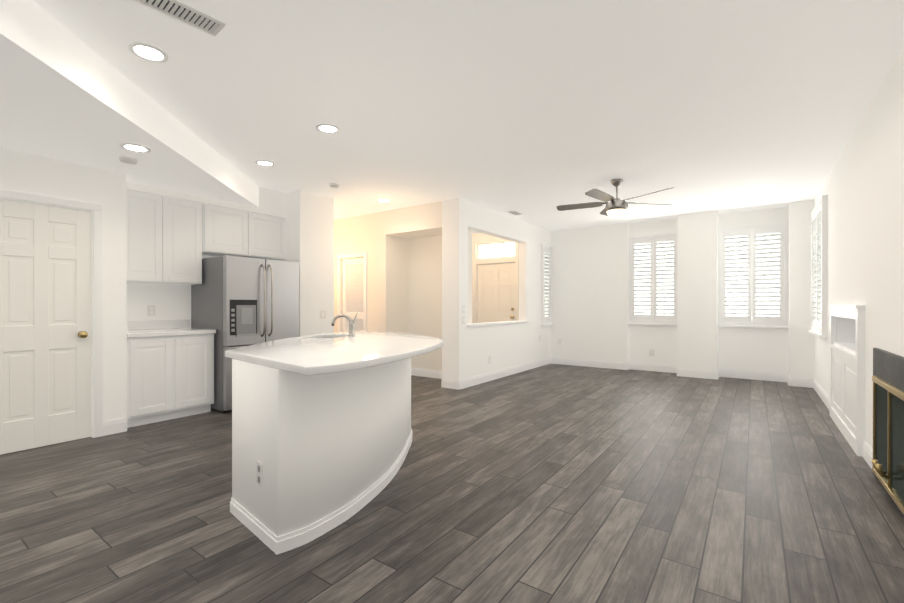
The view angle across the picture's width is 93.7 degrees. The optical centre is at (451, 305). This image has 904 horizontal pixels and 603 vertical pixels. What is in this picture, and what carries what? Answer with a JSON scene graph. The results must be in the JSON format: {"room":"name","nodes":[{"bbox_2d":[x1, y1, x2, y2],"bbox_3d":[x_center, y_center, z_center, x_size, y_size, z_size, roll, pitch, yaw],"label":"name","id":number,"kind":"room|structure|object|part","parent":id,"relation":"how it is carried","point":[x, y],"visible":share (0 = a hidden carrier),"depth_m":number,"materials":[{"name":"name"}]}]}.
{"room":"kitchen","nodes":[
{"label":"kitchen","id":0,"kind":"room"},
{"bbox_2d":[0,148,126,437],"bbox_3d":[-4.518,-0.164,2.110,0.150,2.700,4.760,0,0,35],"label":"wall","id":1,"kind":"structure","parent":0,"point":[23,172],"depth_m":3.88,"materials":[{"name":"white paint"}]},
{"bbox_2d":[0,189,102,437],"bbox_3d":[-3.402,0.133,3.521,0.072,2.100,0.801,0,0,35],"label":"door frame","id":2,"kind":"structure","parent":1,"relation":"in","point":[97,209],"depth_m":3.81,"materials":[{"name":"white paint"}]},
{"bbox_2d":[0,200,90,454],"bbox_3d":[-3.446,0.168,3.552,0.035,2.018,0.647,0,0,35],"label":"pantry door","id":3,"kind":"structure","parent":2,"relation":"attached to","point":[45,320],"depth_m":3.55,"materials":[{"name":"white paint"}]},
{"bbox_3d":[-3.252,0.253,3.732,0.072,0.064,0.064,0,0,35],"label":"knob","id":4,"kind":"part","parent":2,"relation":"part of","materials":[{"name":"gold metal"}]},
{"bbox_2d":[103,417,126,435],"bbox_3d":[-3.123,1.117,3.930,0.014,0.130,0.182,0,0,35],"label":"baseboard","id":5,"kind":"structure","parent":1,"relation":"attached to","point":[114,426],"depth_m":3.93,"materials":[{"name":"white paint"}]},
{"bbox_2d":[0,0,258,207],"bbox_3d":[-2.771,-1.378,1.779,7.577,0.269,6.250,0,0,35],"label":"ceiling soffit","id":6,"kind":"structure","parent":0,"point":[67,95],"depth_m":2.89,"materials":[{"name":"white paint"}]},
{"bbox_2d":[119,156,137,164],"bbox_3d":[-2.742,-1.229,3.593,0.130,0.036,0.130,0,0,35],"label":"smoke detector","id":7,"kind":"object","parent":6,"relation":"attached to","point":[128,160],"visible":0.98,"depth_m":3.56,"materials":[{"name":"white plastic"}]},
{"bbox_2d":[120,143,150,152],"bbox_3d":[-2.489,-1.242,3.336,0.196,0.008,0.196,0,0,35],"label":"ceiling light","id":8,"kind":"object","parent":6,"relation":"attached to","point":[135,147],"visible":0.96,"depth_m":3.33,"materials":[{"name":"white paint"}]},
{"bbox_2d":[127,255,218,327],"bbox_3d":[-3.122,-0.170,5.192,0.150,2.700,1.880,0,0,35],"label":"wall","id":9,"kind":"structure","parent":0,"point":[171,301],"depth_m":4.80,"materials":[{"name":"white paint"}]},
{"bbox_2d":[126,190,169,283],"bbox_3d":[-3.322,-0.711,4.475,0.345,0.925,0.471,0,0,35],"label":"upper cabinet","id":10,"kind":"object","parent":9,"relation":"attached to","point":[169,240],"depth_m":4.41,"materials":[{"name":"white paint"}]},
{"bbox_2d":[147,305,155,315],"bbox_3d":[-3.337,0.051,4.707,0.008,0.115,0.075,0,0,35],"label":"outlet","id":11,"kind":"object","parent":9,"relation":"attached to","point":[151,310],"visible":0.88,"depth_m":4.71,"materials":[{"name":"white plastic"}]},
{"bbox_2d":[170,198,205,284],"bbox_3d":[-3.125,-0.711,4.751,0.345,0.925,0.471,0,0,35],"label":"upper cabinet","id":12,"kind":"object","parent":9,"relation":"attached to","point":[187,218],"depth_m":4.71,"materials":[{"name":"white paint"}]},
{"bbox_2d":[206,204,253,257],"bbox_3d":[-2.812,-0.897,5.191,0.345,0.555,0.591,0,0,35],"label":"upper cabinet","id":13,"kind":"object","parent":9,"relation":"attached to","point":[230,232],"depth_m":5.10,"materials":[{"name":"white paint"}]},
{"bbox_2d":[254,213,284,259],"bbox_3d":[-2.545,-0.898,5.565,0.345,0.555,0.591,0,0,35],"label":"upper cabinet","id":14,"kind":"object","parent":9,"relation":"attached to","point":[269,231],"depth_m":5.51,"materials":[{"name":"white paint"}]},
{"bbox_2d":[126,182,285,218],"bbox_3d":[-2.918,-1.350,5.044,0.350,0.340,1.880,0,0,35],"label":"wall","id":15,"kind":"structure","parent":0,"point":[272,202],"depth_m":5.21,"materials":[{"name":"white paint"}]},
{"bbox_2d":[283,190,333,335],"bbox_3d":[-2.152,-0.172,5.993,0.800,2.700,0.550,0,0,35],"label":"wall","id":16,"kind":"structure","parent":0,"point":[309,233],"depth_m":5.71,"materials":[{"name":"white paint"}]},
{"bbox_2d":[320,310,325,318],"bbox_3d":[-1.772,0.119,5.827,0.008,0.115,0.100,0,0,35],"label":"light switch","id":17,"kind":"object","parent":16,"relation":"attached to","point":[322,314],"visible":1,"depth_m":5.82,"materials":[{"name":"white plastic"}]},
{"bbox_2d":[334,201,441,331],"bbox_3d":[-1.500,-0.174,7.167,3.400,2.700,0.100,0,0,35],"label":"wall","id":18,"kind":"structure","parent":0,"point":[370,234],"depth_m":6.90,"materials":[{"name":"white paint"}]},
{"bbox_2d":[337,252,366,331],"bbox_3d":[-1.714,0.143,7.246,0.730,2.065,0.018,0,0,35],"label":"door frame","id":19,"kind":"structure","parent":18,"relation":"in","point":[339,257],"depth_m":7.19,"materials":[{"name":"white paint"}]},
{"bbox_2d":[343,257,363,330],"bbox_3d":[-1.672,0.176,7.306,0.590,1.988,0.035,0,0,35],"label":"hall door","id":20,"kind":"structure","parent":19,"relation":"attached to","point":[353,285],"depth_m":7.31,"materials":[{"name":"white paint"}]},
{"bbox_2d":[390,229,471,370],"bbox_3d":[-0.387,-0.048,6.774,1.330,2.450,0.550,0,0,35],"label":"wall","id":21,"kind":"structure","parent":0,"point":[415,282],"depth_m":7.01,"materials":[{"name":"white paint"}]},
{"bbox_2d":[411,367,441,378],"bbox_3d":[-0.289,1.112,6.913,1.130,0.130,0.014,0,0,35],"label":"baseboard","id":22,"kind":"structure","parent":21,"relation":"attached to","point":[429,373],"depth_m":7.00,"materials":[{"name":"white paint"}]},
{"bbox_2d":[0,364,903,602],"bbox_3d":[-0.833,1.232,4.056,8.100,0.100,12.200,0,0,35],"label":"floor","id":23,"kind":"structure","parent":0,"point":[553,483],"depth_m":2.44,"materials":[{"name":"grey wood"}]},
{"bbox_2d":[127,319,215,427],"bbox_3d":[-3.097,0.671,4.523,0.657,1.020,0.812,0,0,35],"label":"base cabinet","id":24,"kind":"object","parent":23,"relation":"on","point":[170,369],"visible":0.83,"depth_m":4.35,"materials":[{"name":"white paint"}]},
{"bbox_2d":[191,255,298,412],"bbox_3d":[-2.478,0.315,5.158,0.898,1.730,0.910,0,0,35],"label":"fridge","id":25,"kind":"object","parent":23,"relation":"on","point":[238,301],"visible":0.62,"depth_m":4.79,"materials":[{"name":"grey metal"}]},
{"bbox_2d":[230,362,411,554],"bbox_3d":[-0.891,0.744,3.238,1.575,0.878,1.922,0,0,35],"label":"kitchen island","id":26,"kind":"object","parent":23,"relation":"on","point":[321,434],"depth_m":2.25,"materials":[{"name":"white paint"}]},
{"bbox_2d":[256,461,262,486],"bbox_3d":[-0.983,0.859,2.163,0.070,0.115,0.008,0,0,44],"label":"outlet","id":27,"kind":"object","parent":26,"relation":"attached to","point":[259,464],"depth_m":2.16,"materials":[{"name":"white plastic"}]},
{"bbox_2d":[225,330,443,377],"bbox_3d":[-0.808,0.284,3.200,1.930,0.040,1.996,0,0,35],"label":"island countertop","id":28,"kind":"structure","parent":26,"relation":"on","point":[318,355],"depth_m":2.47,"materials":[{"name":"white stone"}]},
{"bbox_2d":[329,334,340,337],"bbox_3d":[-1.082,0.386,3.704,0.499,0.190,0.570,0,0,35],"label":"sink","id":29,"kind":"object","parent":28,"relation":"in","point":[330,335],"depth_m":3.95,"materials":[{"name":"silver metal"}]},
{"bbox_2d":[331,310,358,337],"bbox_3d":[-0.931,0.150,3.678,0.226,0.226,0.125,0,0,35],"label":"faucet","id":30,"kind":"object","parent":28,"relation":"on","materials":[{"name":"silver metal"}]},
{"bbox_2d":[442,200,449,378],"bbox_3d":[-0.054,-0.172,6.138,0.150,2.700,0.100,0,0,35],"label":"wall pier","id":31,"kind":"object","parent":23,"relation":"on","point":[446,287],"visible":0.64,"depth_m":6.10,"materials":[{"name":"white paint"}]},
{"bbox_2d":[441,378,458,389],"bbox_3d":[-0.026,1.113,6.050,0.300,0.130,0.014,0,0,35],"label":"baseboard","id":32,"kind":"structure","parent":31,"relation":"attached to","point":[450,383],"depth_m":6.04,"materials":[{"name":"white paint"}]},
{"bbox_2d":[678,211,718,370],"bbox_3d":[4.108,-0.174,7.078,0.560,2.700,0.340,0,0,35],"label":"pillar","id":33,"kind":"structure","parent":23,"relation":"on","point":[697,291],"depth_m":6.93,"materials":[{"name":"white paint"}]},
{"bbox_2d":[677,368,716,379],"bbox_3d":[4.005,1.112,6.936,0.560,0.130,0.014,0,0,35],"label":"baseboard","id":34,"kind":"structure","parent":33,"relation":"attached to","point":[704,374],"depth_m":6.92,"materials":[{"name":"white paint"}]},
{"bbox_2d":[788,200,814,378],"bbox_3d":[5.191,-0.172,6.306,0.280,2.700,0.340,0,0,35],"label":"pillar","id":35,"kind":"structure","parent":23,"relation":"on","point":[800,351],"depth_m":6.18,"materials":[{"name":"white paint"}]},
{"bbox_2d":[789,377,813,387],"bbox_3d":[5.089,1.113,6.165,0.280,0.130,0.014,0,0,35],"label":"baseboard","id":36,"kind":"structure","parent":35,"relation":"attached to","point":[801,382],"depth_m":6.17,"materials":[{"name":"white paint"}]},
{"bbox_2d":[830,309,864,423],"bbox_3d":[4.011,0.624,4.087,0.463,1.117,0.821,0,0,35],"label":"cabinet frame","id":37,"kind":"object","parent":23,"relation":"on","point":[833,312],"depth_m":4.43,"materials":[{"name":"white paint"}]},
{"bbox_2d":[836,313,864,456],"bbox_3d":[3.621,0.625,3.539,0.463,1.117,0.821,0,0,35],"label":"base cabinet","id":38,"kind":"object","parent":23,"relation":"on","point":[847,371],"depth_m":3.65,"materials":[{"name":"white paint"}]},
{"bbox_2d":[871,348,903,516],"bbox_3d":[2.864,0.740,2.490,0.562,0.890,0.960,0,0,35],"label":"fireplace","id":39,"kind":"object","parent":23,"relation":"on","point":[887,460],"visible":1,"depth_m":2.60,"materials":[{"name":"stone"}]},
{"bbox_3d":[2.663,1.013,2.634,0.067,0.080,0.122,0,0,35],"label":"handle","id":40,"kind":"part","parent":39,"relation":"part of","materials":[{"name":"gold metal"}]},
{"bbox_3d":[2.699,0.818,2.608,0.004,0.595,0.776,0,0,35],"label":"door","id":41,"kind":"part","parent":39,"relation":"part of","materials":[{"name":"gold metal"}]},
{"bbox_2d":[32,0,903,233],"bbox_3d":[-0.833,-1.593,4.050,8.100,0.150,12.200,0,0,35],"label":"ceiling","id":42,"kind":"structure","parent":0,"point":[535,112],"depth_m":3.01,"materials":[{"name":"white paint"}]},
{"bbox_2d":[128,42,167,62],"bbox_3d":[-1.810,-1.510,2.530,0.196,0.008,0.196,0,0,35],"label":"recessed light","id":43,"kind":"object","parent":42,"relation":"in","point":[148,52],"visible":1,"depth_m":2.53,"materials":[{"name":"white paint"}]},
{"bbox_2d":[134,0,225,35],"bbox_3d":[-1.404,-1.508,2.162,0.150,0.012,0.420,0,0,40],"label":"ceiling vent","id":44,"kind":"object","parent":42,"relation":"in","point":[190,16],"visible":1,"depth_m":2.19,"materials":[{"name":"silver metal"}]},
{"bbox_2d":[255,160,274,166],"bbox_3d":[-1.984,-1.514,4.503,0.196,0.008,0.196,0,0,35],"label":"recessed light","id":45,"kind":"object","parent":42,"relation":"in","point":[265,163],"visible":1,"depth_m":4.50,"materials":[{"name":"white paint"}]},
{"bbox_2d":[316,124,339,133],"bbox_3d":[-1.061,-1.512,3.621,0.196,0.008,0.196,0,0,35],"label":"recessed light","id":46,"kind":"object","parent":42,"relation":"in","point":[328,128],"visible":1,"depth_m":3.62,"materials":[{"name":"white paint"}]},
{"bbox_2d":[330,183,339,187],"bbox_3d":[-1.468,-1.502,5.313,0.130,0.036,0.130,0,0,35],"label":"smoke detector","id":47,"kind":"object","parent":42,"relation":"attached to","point":[334,185],"visible":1,"depth_m":5.27,"materials":[{"name":"white plastic"}]},
{"bbox_2d":[377,199,389,201],"bbox_3d":[-0.988,-1.517,6.114,0.196,0.008,0.196,0,0,35],"label":"recessed light","id":48,"kind":"object","parent":42,"relation":"in","point":[383,200],"visible":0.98,"depth_m":6.11,"materials":[{"name":"white paint"}]},
{"bbox_2d":[507,210,522,214],"bbox_3d":[1.029,-1.517,6.923,0.150,0.012,0.300,0,0,35],"label":"ceiling vent","id":49,"kind":"object","parent":42,"relation":"in","point":[514,212],"visible":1,"depth_m":6.87,"materials":[{"name":"silver metal"}]},
{"bbox_2d":[556,179,674,216],"bbox_3d":[1.954,-1.298,5.114,1.374,0.441,1.373,0,0,35],"label":"ceiling fan","id":50,"kind":"object","parent":42,"relation":"hanging from","point":[616,207],"visible":1,"depth_m":5.06,"materials":[{"name":"silver metal"}]},
{"bbox_3d":[1.992,-1.112,5.121,0.230,0.068,0.230,0,0,35],"label":"lamp shade","id":51,"kind":"part","parent":50,"relation":"part of","materials":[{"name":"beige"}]},
{"bbox_2d":[472,233,514,322],"bbox_3d":[0.788,-0.177,8.785,1.850,2.700,0.150,0,0,35],"label":"wall","id":52,"kind":"structure","parent":0,"point":[478,236],"depth_m":8.89,"materials":[{"name":"white paint"}]},
{"bbox_2d":[473,238,518,322],"bbox_3d":[0.886,-0.097,8.631,1.050,2.540,0.068,0,0,35],"label":"door frame","id":53,"kind":"structure","parent":52,"relation":"in","point":[515,259],"depth_m":8.56,"materials":[{"name":"white paint"}]},
{"bbox_2d":[478,263,514,322],"bbox_3d":[0.918,0.153,8.675,0.900,2.028,0.040,0,0,35],"label":"front door","id":54,"kind":"structure","parent":53,"relation":"attached to","point":[496,292],"depth_m":8.66,"materials":[{"name":"white paint"}]},
{"bbox_2d":[478,241,514,259],"bbox_3d":[0.913,-1.132,8.667,0.900,0.320,0.026,0,0,35],"label":"transom window","id":55,"kind":"structure","parent":53,"relation":"attached to","point":[497,250],"depth_m":8.68,"materials":[{"name":"white glass"}]},
{"bbox_2d":[450,198,549,379],"bbox_3d":[1.025,-0.174,7.395,0.150,2.700,3.400,0,0,35],"label":"wall","id":56,"kind":"structure","parent":0,"point":[474,348],"depth_m":6.80,"materials":[{"name":"white paint"}]},
{"bbox_2d":[467,320,528,326],"bbox_3d":[0.738,0.284,6.980,0.205,0.034,1.990,0,0,35],"label":"sill","id":57,"kind":"structure","parent":56,"relation":"on","point":[486,324],"depth_m":6.76,"materials":[{"name":"white paint"}]},
{"bbox_2d":[459,357,550,389],"bbox_3d":[1.057,1.111,7.301,0.014,0.130,3.280,0,0,35],"label":"baseboard","id":58,"kind":"structure","parent":56,"relation":"attached to","point":[476,380],"depth_m":6.92,"materials":[{"name":"white paint"}]},
{"bbox_2d":[540,244,553,325],"bbox_3d":[1.886,-0.404,8.414,0.081,1.595,0.500,0,0,35],"label":"porch window","id":59,"kind":"structure","parent":56,"relation":"in","point":[547,251],"depth_m":8.38,"materials":[{"name":"white paint"}]},
{"bbox_2d":[550,223,628,362],"bbox_3d":[2.644,-0.176,8.255,1.490,2.700,0.120,0,0,35],"label":"wall","id":60,"kind":"structure","parent":0,"point":[590,293],"depth_m":8.15,"materials":[{"name":"white paint"}]},
{"bbox_2d":[550,357,626,369],"bbox_3d":[2.606,1.109,8.203,1.490,0.130,0.014,0,0,35],"label":"baseboard","id":61,"kind":"structure","parent":60,"relation":"attached to","point":[593,363],"depth_m":8.16,"materials":[{"name":"white paint"}]},
{"bbox_2d":[629,207,787,373],"bbox_3d":[3.782,-0.175,7.611,4.390,2.700,0.150,0,0,35],"label":"wall","id":62,"kind":"structure","parent":0,"point":[755,349],"depth_m":6.95,"materials":[{"name":"white paint"}]},
{"bbox_2d":[649,349,653,355],"bbox_3d":[3.601,0.845,7.643,0.075,0.115,0.008,0,0,35],"label":"electrical outlet","id":63,"kind":"object","parent":62,"relation":"attached to","point":[651,352],"visible":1,"depth_m":7.64,"materials":[{"name":"white plastic"}]},
{"bbox_2d":[628,323,677,325],"bbox_3d":[3.610,0.328,7.595,0.900,0.034,0.073,0,0,35],"label":"window sill","id":64,"kind":"structure","parent":62,"relation":"attached to","point":[663,324],"depth_m":7.56,"materials":[{"name":"white paint"}]},
{"bbox_2d":[629,232,677,323],"bbox_3d":[3.614,-0.485,7.599,0.840,1.590,0.074,0,0,35],"label":"window shutter","id":65,"kind":"object","parent":62,"relation":"attached to","point":[653,240],"visible":1,"depth_m":7.60,"materials":[{"name":"white paint"}]},
{"bbox_2d":[629,362,677,372],"bbox_3d":[3.628,1.110,7.622,0.850,0.130,0.014,0,0,35],"label":"baseboard","id":66,"kind":"structure","parent":62,"relation":"attached to","point":[654,367],"depth_m":7.62,"materials":[{"name":"white paint"}]},
{"bbox_2d":[719,369,786,381],"bbox_3d":[4.801,1.112,6.787,0.910,0.130,0.014,0,0,35],"label":"baseboard","id":67,"kind":"structure","parent":62,"relation":"attached to","point":[766,376],"depth_m":6.77,"materials":[{"name":"white paint"}]},
{"bbox_2d":[718,325,787,328],"bbox_3d":[4.783,0.330,6.760,0.960,0.034,0.073,0,0,35],"label":"window sill","id":68,"kind":"structure","parent":62,"relation":"attached to","point":[751,326],"depth_m":6.72,"materials":[{"name":"white paint"}]},
{"bbox_2d":[719,222,787,325],"bbox_3d":[4.787,-0.483,6.764,0.900,1.590,0.074,0,0,35],"label":"window shutter","id":69,"kind":"object","parent":62,"relation":"attached to","point":[753,233],"visible":1,"depth_m":6.75,"materials":[{"name":"white paint"}]},
{"bbox_2d":[814,47,903,449],"bbox_3d":[2.144,-0.163,1.657,0.150,2.700,11.750,0,0,35],"label":"wall","id":70,"kind":"structure","parent":0,"point":[862,188],"depth_m":3.14,"materials":[{"name":"white paint"}]},
{"bbox_2d":[808,330,826,337],"bbox_3d":[4.755,0.362,5.519,0.073,0.034,1.230,0,0,35],"label":"window sill","id":71,"kind":"structure","parent":70,"relation":"attached to","point":[817,334],"depth_m":5.18,"materials":[{"name":"white paint"}]},
{"bbox_2d":[811,195,826,334],"bbox_3d":[4.761,-0.486,5.513,0.074,1.660,1.170,0,0,35],"label":"window shutter","id":72,"kind":"object","parent":70,"relation":"attached to","point":[819,230],"visible":1,"depth_m":5.31,"materials":[{"name":"white paint"}]},
{"bbox_2d":[813,379,829,410],"bbox_3d":[4.647,1.115,5.315,0.014,0.130,1.910,0,0,35],"label":"baseboard","id":73,"kind":"structure","parent":70,"relation":"attached to","point":[822,394],"depth_m":5.32,"materials":[{"name":"white paint"}]},
{"bbox_2d":[863,441,872,468],"bbox_3d":[3.110,1.119,3.157,0.014,0.130,0.390,0,0,35],"label":"baseboard","id":74,"kind":"structure","parent":70,"relation":"attached to","point":[867,453],"depth_m":3.18,"materials":[{"name":"white paint"}]},
{"label":"outside","id":75,"kind":"structure","parent":0,"visible":0},
{"bbox_2d":[635,241,673,314],"bbox_3d":[3.838,-0.485,7.914,1.340,2.190,0.010,0,0,35],"label":"window","id":76,"kind":"structure","parent":75,"point":[660,299],"depth_m":7.90,"materials":[{"name":"white"}]},
{"bbox_2d":[726,233,779,316],"bbox_3d":[5.011,-0.484,7.079,1.400,2.190,0.010,0,0,35],"label":"window","id":77,"kind":"structure","parent":75,"point":[758,281],"depth_m":7.03,"materials":[{"name":"white glass"}]}
]}

